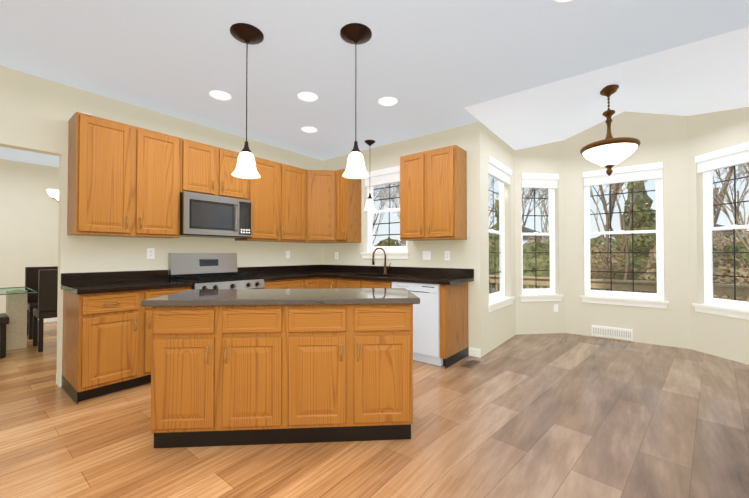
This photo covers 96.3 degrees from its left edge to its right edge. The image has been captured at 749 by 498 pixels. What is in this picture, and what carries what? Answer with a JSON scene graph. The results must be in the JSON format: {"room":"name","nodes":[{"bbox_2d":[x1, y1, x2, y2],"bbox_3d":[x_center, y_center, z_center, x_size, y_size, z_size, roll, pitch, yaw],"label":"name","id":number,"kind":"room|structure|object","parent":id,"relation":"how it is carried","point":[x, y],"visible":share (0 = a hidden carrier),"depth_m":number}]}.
{"room":"kitchen","nodes":[
{"label":"kitchen","id":0,"kind":"room"},
{"bbox_2d":[0,159,58,312],"bbox_3d":[-6.446,-0.132,5.109,0.150,2.800,7.600,-1,-1,38],"label":"wall","id":1,"kind":"structure","parent":0,"point":[29,213],"depth_m":5.67},
{"bbox_2d":[0,65,322,386],"bbox_3d":[-3.210,-0.166,2.647,0.120,2.800,7.750,-1,-1,38],"label":"wall","id":2,"kind":"structure","parent":0,"point":[37,113],"depth_m":3.27},
{"bbox_2d":[67,112,179,237],"bbox_3d":[-2.406,-0.650,3.283,0.358,1.055,0.835,-1,-1,38],"label":"upper cabinet","id":3,"kind":"object","parent":2,"relation":"attached to","point":[123,180],"visible":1,"depth_m":3.12},
{"bbox_2d":[147,248,154,258],"bbox_3d":[-2.388,0.047,3.581,0.007,0.114,0.070,-1,-1,38],"label":"electrical outlet","id":4,"kind":"object","parent":2,"relation":"attached to","point":[150,253],"visible":1,"depth_m":3.58},
{"bbox_2d":[180,138,247,199],"bbox_3d":[-1.905,-0.881,3.920,0.358,0.575,0.778,-1,-1,38],"label":"upper cabinet","id":5,"kind":"object","parent":2,"relation":"attached to","point":[207,169],"visible":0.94,"depth_m":3.76},
{"bbox_2d":[180,191,251,238],"bbox_3d":[-1.867,-0.366,3.883,0.453,0.451,0.776,-1,-1,38],"label":"microwave","id":6,"kind":"object","parent":5,"relation":"attached to","point":[207,216],"visible":1,"depth_m":3.73},
{"bbox_2d":[235,157,305,242],"bbox_3d":[-1.377,-0.631,4.585,0.358,1.055,0.923,-1,-1,38],"label":"upper cabinet","id":7,"kind":"object","parent":2,"relation":"attached to","point":[277,194],"visible":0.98,"depth_m":4.47},
{"bbox_2d":[294,170,342,242],"bbox_3d":[-0.805,-0.624,5.108,0.607,1.055,0.612,-1,-1,38],"label":"upper cabinet","id":8,"kind":"object","parent":2,"relation":"attached to","point":[320,206],"visible":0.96,"depth_m":4.88},
{"bbox_2d":[0,321,748,497],"bbox_3d":[-1.029,1.227,2.146,12.300,0.001,9.700,-1,-1,38],"label":"floor","id":9,"kind":"structure","parent":0,"point":[559,415],"depth_m":2.14},
{"bbox_2d":[0,313,8,357],"bbox_3d":[-4.762,1.011,3.506,0.400,0.470,1.250,-1,-1,38],"label":"bench","id":10,"kind":"object","parent":9,"relation":"on","point":[4,319],"visible":1,"depth_m":3.85},
{"bbox_2d":[0,287,36,349],"bbox_3d":[-4.907,0.871,3.534,1.000,0.750,1.800,-1,-1,38],"label":"dining table","id":11,"kind":"object","parent":9,"relation":"on","point":[16,313],"visible":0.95,"depth_m":4.21},
{"bbox_2d":[25,266,57,339],"bbox_3d":[-4.834,0.767,4.982,0.480,1.000,0.460,-1,-1,38],"label":"dining chair","id":12,"kind":"object","parent":9,"relation":"on","point":[31,277],"visible":0.29,"depth_m":4.94},
{"bbox_2d":[33,269,57,351],"bbox_3d":[-4.106,0.758,4.387,0.480,1.000,0.460,-1,-1,38],"label":"dining chair","id":13,"kind":"object","parent":9,"relation":"on","point":[47,292],"visible":0.56,"depth_m":4.12},
{"bbox_2d":[61,286,191,404],"bbox_3d":[-2.298,0.803,3.161,0.653,0.875,0.858,-1,-1,38],"label":"base cabinet","id":14,"kind":"object","parent":9,"relation":"on","point":[106,343],"visible":0.77,"depth_m":2.83},
{"bbox_2d":[61,270,192,294],"bbox_3d":[-2.305,0.293,3.163,0.637,0.144,0.873,-1,-1,38],"label":"countertop","id":15,"kind":"structure","parent":14,"relation":"on","point":[92,282],"depth_m":3.17},
{"bbox_2d":[168,253,264,288],"bbox_3d":[-1.758,0.647,3.782,0.728,1.205,0.774,-1,-1,38],"label":"range","id":16,"kind":"object","parent":9,"relation":"on","point":[209,270],"visible":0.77,"depth_m":3.80},
{"bbox_2d":[151,305,282,447],"bbox_3d":[-0.982,0.792,2.356,0.810,0.876,0.595,0,-1,-4],"label":"base cabinet","id":17,"kind":"object","parent":9,"relation":"on","point":[248,375],"depth_m":2.07},
{"bbox_2d":[264,278,302,288],"bbox_3d":[-1.355,0.820,4.354,0.653,0.875,0.618,-1,-1,38],"label":"base cabinet","id":18,"kind":"object","parent":9,"relation":"on","point":[287,284],"visible":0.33,"depth_m":4.20},
{"bbox_2d":[303,277,336,288],"bbox_3d":[-0.778,0.828,4.874,0.913,0.875,0.913,-1,-1,38],"label":"base cabinet","id":19,"kind":"object","parent":9,"relation":"on","point":[320,283],"visible":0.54,"depth_m":4.55},
{"bbox_2d":[237,265,318,280],"bbox_3d":[-1.278,0.311,4.458,0.642,0.144,0.865,-1,-1,38],"label":"countertop","id":20,"kind":"structure","parent":19,"relation":"on","point":[269,273],"depth_m":4.60},
{"bbox_2d":[307,264,473,284],"bbox_3d":[-0.048,0.399,4.456,2.572,0.320,0.660,-1,-1,38],"label":"countertop","id":21,"kind":"structure","parent":19,"relation":"on","point":[441,276],"depth_m":4.29},
{"bbox_2d":[372,248,390,273],"bbox_3d":[0.102,0.162,4.543,0.167,0.366,0.245,-1,-1,38],"label":"faucet","id":22,"kind":"object","parent":21,"relation":"on","point":[385,265],"visible":1,"depth_m":4.60},
{"bbox_2d":[283,304,412,443],"bbox_3d":[-0.174,0.793,2.408,0.810,0.876,0.595,0,-1,-4],"label":"base cabinet","id":23,"kind":"object","parent":9,"relation":"on","point":[348,369],"depth_m":2.12},
{"bbox_2d":[141,288,419,306],"bbox_3d":[-0.578,0.335,2.388,1.700,0.039,0.635,0,-1,-4],"label":"countertop","id":24,"kind":"structure","parent":23,"relation":"on","point":[270,297],"depth_m":2.15},
{"bbox_2d":[337,278,392,287],"bbox_3d":[0.020,0.821,4.409,0.913,0.875,0.653,-1,-1,38],"label":"base cabinet","id":25,"kind":"object","parent":9,"relation":"on","point":[349,283],"visible":0.12,"depth_m":4.21},
{"bbox_2d":[392,282,442,365],"bbox_3d":[0.627,0.816,3.948,0.601,0.863,0.624,-1,-1,38],"label":"dishwasher","id":26,"kind":"object","parent":9,"relation":"on","point":[426,329],"visible":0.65,"depth_m":3.62},
{"bbox_2d":[440,282,468,367],"bbox_3d":[0.900,0.812,3.746,0.069,0.875,0.602,-1,-1,38],"label":"cabinet end panel","id":27,"kind":"object","parent":9,"relation":"on","point":[454,346],"visible":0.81,"depth_m":3.65},
{"bbox_2d":[462,359,480,367],"bbox_3d":[1.053,1.245,3.642,0.110,0.005,0.280,-1,-1,38],"label":"floor vent","id":28,"kind":"object","parent":9,"relation":"in","point":[471,363],"visible":1,"depth_m":3.64},
{"bbox_2d":[0,0,748,167],"bbox_3d":[-0.967,-1.727,2.266,12.300,0.430,9.900,-1,-1,38],"label":"ceiling","id":29,"kind":"structure","parent":0,"point":[517,74],"depth_m":2.74},
{"bbox_2d":[47,189,58,202],"bbox_3d":[-4.458,-1.042,5.053,0.681,0.860,0.707,-1,-1,38],"label":"dining chandelier","id":30,"kind":"object","parent":29,"relation":"hanging from","point":[52,193],"visible":0.15,"depth_m":4.76},
{"bbox_2d":[209,91,230,99],"bbox_3d":[-1.501,-1.494,3.270,0.196,0.006,0.196,-1,-1,38],"label":"recessed light","id":31,"kind":"object","parent":29,"relation":"in","point":[220,95],"visible":1,"depth_m":3.27},
{"bbox_2d":[230,23,263,178],"bbox_3d":[-0.894,-1.010,2.346,0.224,1.000,0.224,-1,-1,38],"label":"pendant light","id":32,"kind":"object","parent":29,"relation":"hanging from","point":[246,33],"visible":1,"depth_m":2.31},
{"bbox_2d":[298,92,317,101],"bbox_3d":[-0.656,-1.494,3.298,0.196,0.006,0.196,-1,-1,38],"label":"recessed light","id":33,"kind":"object","parent":29,"relation":"in","point":[307,96],"visible":1,"depth_m":3.29},
{"bbox_2d":[301,127,316,132],"bbox_3d":[-0.810,-1.482,4.172,0.196,0.006,0.196,-1,-1,38],"label":"recessed light","id":34,"kind":"object","parent":29,"relation":"in","point":[309,129],"visible":1,"depth_m":4.16},
{"bbox_2d":[340,23,371,178],"bbox_3d":[-0.130,-1.010,2.347,0.224,1.000,0.224,-1,-1,38],"label":"pendant light","id":35,"kind":"object","parent":29,"relation":"hanging from","point":[355,33],"visible":1,"depth_m":2.31},
{"bbox_2d":[364,140,374,210],"bbox_3d":[-0.062,-1.006,4.607,0.161,0.944,0.161,-1,-1,38],"label":"light","id":36,"kind":"object","parent":29,"relation":"hanging from","point":[369,204],"visible":1,"depth_m":4.57},
{"bbox_2d":[378,97,397,105],"bbox_3d":[0.136,-1.493,3.398,0.196,0.006,0.196,-1,-1,38],"label":"recessed light","id":37,"kind":"object","parent":29,"relation":"in","point":[387,101],"visible":1,"depth_m":3.40},
{"bbox_2d":[580,84,640,175],"bbox_3d":[2.740,-1.365,3.920,0.580,1.026,0.580,-1,-1,38],"label":"chandelier","id":38,"kind":"object","parent":29,"relation":"hanging from","point":[609,152],"visible":0.98,"depth_m":3.81},
{"bbox_2d":[323,121,484,356],"bbox_3d":[0.233,-0.136,4.769,2.650,2.800,0.150,-1,-1,38],"label":"wall","id":39,"kind":"structure","parent":0,"point":[469,253],"depth_m":4.12},
{"bbox_2d":[38,317,480,386],"bbox_3d":[-1.016,1.179,2.123,12.050,0.095,9.479,-1,-1,38],"label":"baseboard","id":40,"kind":"structure","parent":39,"relation":"attached to","point":[475,352],"depth_m":3.92},
{"bbox_2d":[336,168,360,242],"bbox_3d":[-0.397,-0.626,4.947,0.229,1.055,0.358,-1,-1,38],"label":"upper cabinet","id":41,"kind":"object","parent":39,"relation":"attached to","point":[348,210],"visible":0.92,"depth_m":4.86},
{"bbox_2d":[360,166,409,258],"bbox_3d":[0.174,-0.499,4.790,0.840,1.276,0.178,-1,-1,38],"label":"window","id":42,"kind":"structure","parent":39,"relation":"in","point":[389,176],"depth_m":4.82},
{"bbox_2d":[423,251,430,259],"bbox_3d":[0.669,0.082,4.319,0.116,0.114,0.009,-1,-1,38],"label":"light switch","id":43,"kind":"object","parent":39,"relation":"attached to","point":[426,255],"visible":1,"depth_m":4.31},
{"bbox_2d":[400,145,466,240],"bbox_3d":[0.694,-0.638,4.086,0.750,1.055,0.358,-1,-1,38],"label":"upper cabinet","id":44,"kind":"object","parent":39,"relation":"attached to","point":[433,194],"visible":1,"depth_m":3.93},
{"bbox_2d":[445,251,449,259],"bbox_3d":[0.897,0.083,4.140,0.070,0.114,0.007,-1,-1,38],"label":"electrical outlet","id":45,"kind":"object","parent":39,"relation":"attached to","point":[447,255],"visible":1,"depth_m":4.13},
{"bbox_2d":[484,125,515,353],"bbox_3d":[1.674,-0.389,4.589,0.160,3.300,1.350,-1,-1,38],"label":"wall","id":46,"kind":"structure","parent":0,"point":[500,326],"depth_m":4.59},
{"bbox_2d":[488,156,514,311],"bbox_3d":[1.634,-0.183,4.497,0.188,1.916,0.980,-1,-1,38],"label":"window","id":47,"kind":"structure","parent":46,"relation":"in","point":[501,173],"depth_m":4.66},
{"bbox_2d":[515,140,565,334],"bbox_3d":[2.481,-0.381,5.117,0.999,3.300,0.160,0,-1,-7],"label":"wall","id":48,"kind":"structure","parent":0,"point":[539,317],"depth_m":5.04},
{"bbox_2d":[519,173,563,301],"bbox_3d":[2.484,-0.175,5.090,0.680,1.916,0.188,0,-1,-7],"label":"window","id":49,"kind":"structure","parent":48,"relation":"in","point":[549,182],"depth_m":5.12},
{"bbox_2d":[554,304,557,311],"bbox_3d":[2.730,0.888,5.042,0.070,0.114,0.009,0,-1,-7],"label":"power outlet","id":50,"kind":"object","parent":48,"relation":"attached to","point":[555,307],"visible":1,"depth_m":5.04},
{"bbox_2d":[564,111,689,348],"bbox_3d":[3.474,-0.387,4.722,1.570,3.300,0.160,-1,-1,38],"label":"wall","id":51,"kind":"structure","parent":0,"point":[662,138],"depth_m":4.49},
{"bbox_2d":[591,325,632,340],"bbox_3d":[3.320,1.170,4.697,0.470,0.145,0.034,-1,-1,38],"label":"air vent","id":52,"kind":"object","parent":51,"relation":"in","point":[614,332],"visible":1,"depth_m":4.68},
{"bbox_2d":[580,162,668,308],"bbox_3d":[3.459,-0.180,4.700,0.980,1.916,0.188,-1,-1,38],"label":"window","id":53,"kind":"structure","parent":51,"relation":"in","point":[643,172],"depth_m":4.66},
{"bbox_2d":[687,107,748,364],"bbox_3d":[4.088,-0.399,3.847,0.160,3.300,0.999,0,-1,-7],"label":"wall","id":54,"kind":"structure","parent":0,"point":[725,337],"depth_m":4.04},
{"bbox_2d":[692,142,748,319],"bbox_3d":[4.064,-0.193,3.841,0.188,1.916,0.680,0,-1,-7],"label":"window","id":55,"kind":"structure","parent":54,"relation":"in","point":[710,162],"depth_m":3.96},
{"label":"outside","id":56,"kind":"structure","parent":0,"visible":0},
{"bbox_2d":[489,285,650,293],"bbox_3d":[27.965,2.878,33.892,130.000,0.001,79.700,-1,-1,38],"label":"ground","id":57,"kind":"structure","parent":56,"point":[493,288],"depth_m":21.88},
{"bbox_2d":[489,227,548,243],"bbox_3d":[21.064,-0.203,49.397,10.600,6.600,8.600,-1,-1,38],"label":"house","id":58,"kind":"structure","parent":57,"relation":"on","point":[526,230],"depth_m":44.80},
{"bbox_2d":[373,163,748,301],"bbox_3d":[15.108,-3.163,20.468,43.578,15.793,27.426,-1,-1,38],"label":"trees","id":59,"kind":"object","parent":57,"relation":"on","point":[741,260],"depth_m":16.58},
{"bbox_2d":[609,220,741,250],"bbox_3d":[35.642,-0.430,40.427,11.601,6.800,8.600,-1,-1,38],"label":"house","id":60,"kind":"structure","parent":57,"relation":"on","point":[717,225],"depth_m":34.81},
{"bbox_3d":[3.826,1.760,4.814,6.200,0.150,4.380,-1,-1,38],"label":"deck","id":61,"kind":"object","parent":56,"visible":0},
{"bbox_2d":[489,275,748,300],"bbox_3d":[5.161,1.153,6.496,6.270,1.110,0.150,-1,-1,38],"label":"railing","id":62,"kind":"object","parent":61,"relation":"on","point":[644,286],"depth_m":6.56}
]}

